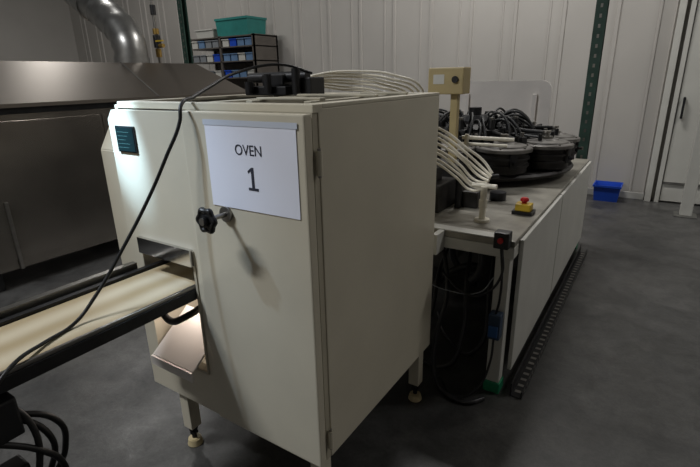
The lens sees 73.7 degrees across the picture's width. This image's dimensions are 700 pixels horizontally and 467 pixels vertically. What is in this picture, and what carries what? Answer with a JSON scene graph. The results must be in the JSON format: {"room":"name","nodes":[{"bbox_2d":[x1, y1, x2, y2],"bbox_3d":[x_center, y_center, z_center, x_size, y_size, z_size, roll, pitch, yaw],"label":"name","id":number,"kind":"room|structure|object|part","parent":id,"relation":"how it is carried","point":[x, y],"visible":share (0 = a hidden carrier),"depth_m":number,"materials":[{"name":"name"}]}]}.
{"room":"processing plant","nodes":[
{"label":"processing plant","id":0,"kind":"room"},
{"bbox_2d":[0,0,78,61],"bbox_3d":[-10.420,-3.467,7.229,0.100,5.600,12.100,11,22,31],"label":"wall","id":1,"kind":"structure","parent":0,"point":[30,30],"depth_m":11.28,"materials":[{"name":"paint"}]},
{"bbox_2d":[0,194,699,466],"bbox_3d":[-2.339,0.727,3.174,19.000,0.100,12.100,11,22,31],"label":"floor","id":2,"kind":"structure","parent":0,"point":[615,381],"depth_m":2.51,"materials":[{"name":"concrete"}]},
{"bbox_2d":[0,259,196,466],"bbox_3d":[-1.211,0.841,1.208,0.443,0.913,2.340,11,22,31],"label":"conveyor","id":3,"kind":"object","parent":2,"relation":"on","point":[132,297],"visible":0.91,"depth_m":1.51,"materials":[{"name":"metal"}]},
{"bbox_2d":[0,61,245,291],"bbox_3d":[-3.561,-0.376,3.561,1.442,1.795,6.500,11,22,31],"label":"oven","id":4,"kind":"object","parent":2,"relation":"on","point":[55,201],"visible":0.51,"depth_m":4.01,"materials":[{"name":"metal"}]},
{"bbox_2d":[0,61,245,107],"bbox_3d":[-3.575,-1.054,3.334,1.442,0.365,6.500,11,22,31],"label":"hood","id":5,"kind":"object","parent":4,"relation":"attached to","point":[23,84],"depth_m":4.30,"materials":[{"name":"grey metal"}]},
{"bbox_2d":[149,0,164,62],"bbox_3d":[-2.166,-3.742,4.710,0.180,3.808,0.080,11,22,31],"label":"gas pipe","id":6,"kind":"object","parent":4,"relation":"on","point":[157,40],"visible":0.96,"depth_m":5.22,"materials":[{"name":"metal"}]},
{"bbox_2d":[176,0,193,63],"bbox_3d":[-2.322,-3.343,6.368,0.140,5.590,0.140,11,22,31],"label":"upright post","id":7,"kind":"object","parent":2,"relation":"on","point":[181,4],"visible":0.33,"depth_m":6.53,"materials":[{"name":"green metal"}]},
{"bbox_2d":[191,33,279,88],"bbox_3d":[-2.144,-2.489,8.926,1.650,2.340,0.620,11,22,31],"label":"shelving unit","id":8,"kind":"object","parent":2,"relation":"on","point":[264,47],"visible":0.27,"depth_m":8.37,"materials":[{"name":"metal"}]},
{"bbox_2d":[194,29,217,38],"bbox_3d":[-2.556,-3.717,8.728,0.480,0.149,0.460,11,22,31],"label":"crate","id":9,"kind":"object","parent":8,"relation":"on","point":[206,33],"visible":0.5,"depth_m":8.53,"materials":[{"name":"white plastic"}]},
{"bbox_2d":[191,37,253,77],"bbox_3d":[-2.219,-3.212,8.592,1.545,0.644,0.390,11,22,31],"label":"storage bins","id":10,"kind":"object","parent":8,"relation":"on","point":[246,40],"visible":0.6,"depth_m":8.37,"materials":[{"name":"blue plastic"}]},
{"bbox_2d":[214,15,266,36],"bbox_3d":[-1.950,-3.683,8.351,0.800,0.299,0.500,11,22,31],"label":"crate","id":11,"kind":"object","parent":8,"relation":"on","point":[238,25],"visible":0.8,"depth_m":8.15,"materials":[{"name":"teal plastic"}]},
{"bbox_2d":[101,68,439,466],"bbox_3d":[-0.346,0.136,2.074,1.127,1.640,1.038,11,22,31],"label":"oven","id":12,"kind":"object","parent":2,"relation":"on","point":[295,330],"visible":0.93,"depth_m":1.66,"materials":[{"name":"beige paint"}]},
{"bbox_2d":[0,63,312,383],"bbox_3d":[-0.614,-0.101,1.590,0.185,0.915,1.421,12,22,34],"label":"power cable","id":13,"kind":"object","parent":12,"relation":"attached to","point":[9,368],"visible":0.99,"depth_m":1.52,"materials":[{"name":"black rubber"}]},
{"bbox_3d":[-0.710,0.133,1.832,0.426,1.194,0.032,11,22,31],"label":"panel","id":14,"kind":"part","parent":12,"relation":"part of","materials":[{"name":"beige paint"}]},
{"bbox_2d":[137,236,193,266],"bbox_3d":[-0.650,0.038,1.856,0.311,0.065,0.220,11,22,31],"label":"hood","id":15,"kind":"object","parent":12,"relation":"attached to","point":[177,252],"depth_m":1.75,"materials":[{"name":"metal"}]},
{"bbox_3d":[-0.630,-0.035,2.302,0.020,1.210,0.890,11,22,31],"label":"panel","id":16,"kind":"part","parent":12,"relation":"part of","materials":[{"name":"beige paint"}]},
{"bbox_3d":[-0.697,0.288,1.854,0.323,0.524,0.007,11,22,31],"label":"opening frame","id":17,"kind":"part","parent":12,"relation":"part of","materials":[{"name":"beige paint"}]},
{"bbox_3d":[-0.420,-0.054,1.492,0.052,0.052,0.073,11,22,31],"label":"handwheel stem","id":18,"kind":"part","parent":12,"relation":"part of","materials":[{"name":"metal"}]},
{"bbox_2d":[202,119,300,219],"bbox_3d":[-0.299,-0.198,1.403,0.378,0.275,0.003,11,22,31],"label":"paper sign","id":19,"kind":"object","parent":12,"relation":"attached to","point":[253,165],"visible":1,"depth_m":1.39,"materials":[{"name":"white paper"}]},
{"bbox_2d":[235,144,261,156],"bbox_3d":[-0.304,-0.247,1.388,0.107,0.032,0.001,11,22,31],"label":"text","id":20,"kind":"object","parent":19,"relation":"in","point":[241,150],"depth_m":1.39},
{"bbox_3d":[-0.317,0.206,1.581,0.510,1.198,0.036,11,22,31],"label":"door panel","id":21,"kind":"part","parent":12,"relation":"part of","materials":[{"name":"beige paint"}]},
{"bbox_3d":[-0.307,0.194,1.616,0.526,1.200,0.024,11,22,31],"label":"frame","id":22,"kind":"part","parent":12,"relation":"part of","materials":[{"name":"beige paint"}]},
{"bbox_3d":[-0.008,-0.083,2.409,0.899,1.210,0.020,11,22,31],"label":"panel","id":23,"kind":"part","parent":12,"relation":"part of","materials":[{"name":"beige paint"}]},
{"bbox_3d":[0.150,0.105,1.834,0.020,1.210,0.865,11,22,31],"label":"panel","id":24,"kind":"part","parent":12,"relation":"part of","materials":[{"name":"beige paint"}]},
{"bbox_2d":[310,70,591,393],"bbox_3d":[0.776,-0.389,3.579,1.618,1.636,2.753,11,22,31],"label":"machine","id":25,"kind":"object","parent":2,"relation":"on","point":[507,151],"visible":0.59,"depth_m":2.98,"materials":[{"name":"white paint"}]},
{"bbox_2d":[428,67,470,162],"bbox_3d":[0.612,-0.738,2.929,0.225,0.574,0.140,11,22,31],"label":"control box","id":26,"kind":"object","parent":25,"relation":"on","point":[455,81],"visible":0.83,"depth_m":2.83,"materials":[{"name":"beige paint"}]},
{"bbox_3d":[0.652,-0.658,2.932,0.045,0.420,0.045,11,22,31],"label":"post","id":27,"kind":"part","parent":26,"relation":"part of","materials":[{"name":"beige paint"}]},
{"bbox_2d":[439,249,504,398],"bbox_3d":[0.573,0.441,2.381,0.369,0.836,0.198,15,24,40],"label":"power cable","id":28,"kind":"object","parent":25,"relation":"attached to","point":[495,322],"visible":0.99,"depth_m":2.31,"materials":[{"name":"black rubber"}]},
{"bbox_3d":[0.827,-0.051,3.759,1.570,0.759,2.590,11,22,31],"label":"frame","id":29,"kind":"part","parent":25,"relation":"part of","materials":[{"name":"white paint"}]},
{"bbox_2d":[493,229,512,249],"bbox_3d":[0.712,0.030,2.182,0.070,0.080,0.079,11,22,31],"label":"switch box","id":30,"kind":"object","parent":25,"relation":"attached to","point":[502,238],"visible":1,"depth_m":2.16,"materials":[{"name":"black plastic"}]},
{"bbox_3d":[1.448,-1.254,4.509,0.920,0.420,0.020,11,22,31],"label":"guard panel","id":31,"kind":"part","parent":25,"relation":"part of","materials":[{"name":"plastic"}]},
{"bbox_2d":[511,197,535,216],"bbox_3d":[0.981,-0.158,2.627,0.110,0.092,0.090,11,22,31],"label":"emergency stop button","id":32,"kind":"object","parent":25,"relation":"on","point":[523,207],"visible":1,"depth_m":2.60,"materials":[{"name":"yellow plastic"}]},
{"bbox_2d":[423,247,495,404],"bbox_3d":[0.692,0.298,2.883,0.676,0.800,1.244,11,22,31],"label":"hoses","id":33,"kind":"object","parent":2,"relation":"on","point":[471,276],"visible":0.61,"depth_m":2.65,"materials":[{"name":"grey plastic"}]},
{"bbox_2d":[510,245,586,398],"bbox_3d":[1.523,0.482,3.388,0.062,0.075,2.440,11,22,31],"label":"rail","id":34,"kind":"object","parent":2,"relation":"on","point":[524,373],"visible":1,"depth_m":2.99,"materials":[{"name":"metal"}]},
{"bbox_2d":[576,0,609,158],"bbox_3d":[2.139,-2.566,3.768,0.140,5.590,0.140,11,22,31],"label":"upright post","id":35,"kind":"object","parent":2,"relation":"on","point":[602,6],"visible":0.66,"depth_m":4.12,"materials":[{"name":"green metal"}]},
{"bbox_2d":[592,180,622,202],"bbox_3d":[3.392,-0.556,6.160,0.330,0.210,0.320,11,22,31],"label":"tote","id":36,"kind":"object","parent":2,"relation":"on","point":[609,191],"visible":1,"depth_m":6.07,"materials":[{"name":"blue plastic"}]},
{"bbox_2d":[673,115,699,218],"bbox_3d":[3.874,-0.751,5.233,0.220,1.150,0.220,11,22,31],"label":"post","id":37,"kind":"object","parent":2,"relation":"on","point":[693,173],"visible":1,"depth_m":5.25,"materials":[{"name":"white metal"}]},
{"bbox_3d":[3.885,-0.212,5.414,0.220,0.012,0.220,11,22,31],"label":"foot plate","id":38,"kind":"part","parent":37,"relation":"part of","materials":[{"name":"white metal"}]},
{"bbox_2d":[69,0,699,204],"bbox_3d":[0.909,-3.664,7.110,19.000,5.600,0.142,11,22,31],"label":"wall","id":39,"kind":"structure","parent":0,"point":[500,40],"depth_m":6.59,"materials":[{"name":"paint"}]},
{"bbox_2d":[587,188,643,199],"bbox_3d":[-1.610,-1.499,9.481,12.980,0.090,0.022,11,22,31],"label":"baseboard","id":40,"kind":"structure","parent":39,"relation":"attached to","point":[623,194],"depth_m":6.19,"materials":[{"name":"white paint"}]},
{"bbox_2d":[644,0,697,201],"bbox_3d":[4.405,-1.800,5.229,1.430,3.120,0.129,11,22,31],"label":"door frame","id":41,"kind":"structure","parent":39,"relation":"attached to","point":[683,3],"depth_m":5.61,"materials":[{"name":"white paint"}]},
{"bbox_2d":[659,0,699,203],"bbox_3d":[4.423,-1.699,5.240,1.140,2.880,0.110,11,22,31],"label":"leaf","id":42,"kind":"object","parent":39,"relation":"attached to","point":[684,130],"depth_m":5.64,"materials":[{"name":"white paint"}]},
{"bbox_2d":[663,181,699,186],"bbox_3d":[4.445,-0.555,5.620,1.140,0.030,0.014,11,22,31],"label":"rail","id":43,"kind":"object","parent":42,"relation":"attached to","point":[669,183],"visible":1,"depth_m":5.85,"materials":[{"name":"white metal"}]},
{"bbox_3d":[3.980,-1.502,5.579,0.025,0.250,0.060,11,22,31],"label":"handle","id":44,"kind":"part","parent":42,"relation":"part of","materials":[{"name":"black metal"}]},
{"bbox_3d":[-2.452,-4.677,1.366,19.000,0.100,12.100,11,22,31],"label":"ceiling","id":45,"kind":"structure","parent":0,"visible":0},
{"bbox_2d":[64,0,149,62],"bbox_3d":[-3.107,-3.812,4.979,2.147,3.808,0.394,12,23,35],"label":"ventilation duct","id":46,"kind":"object","parent":45,"relation":"hanging from","point":[128,43],"visible":0.97,"depth_m":4.92,"materials":[{"name":"silver metal"}]}
]}

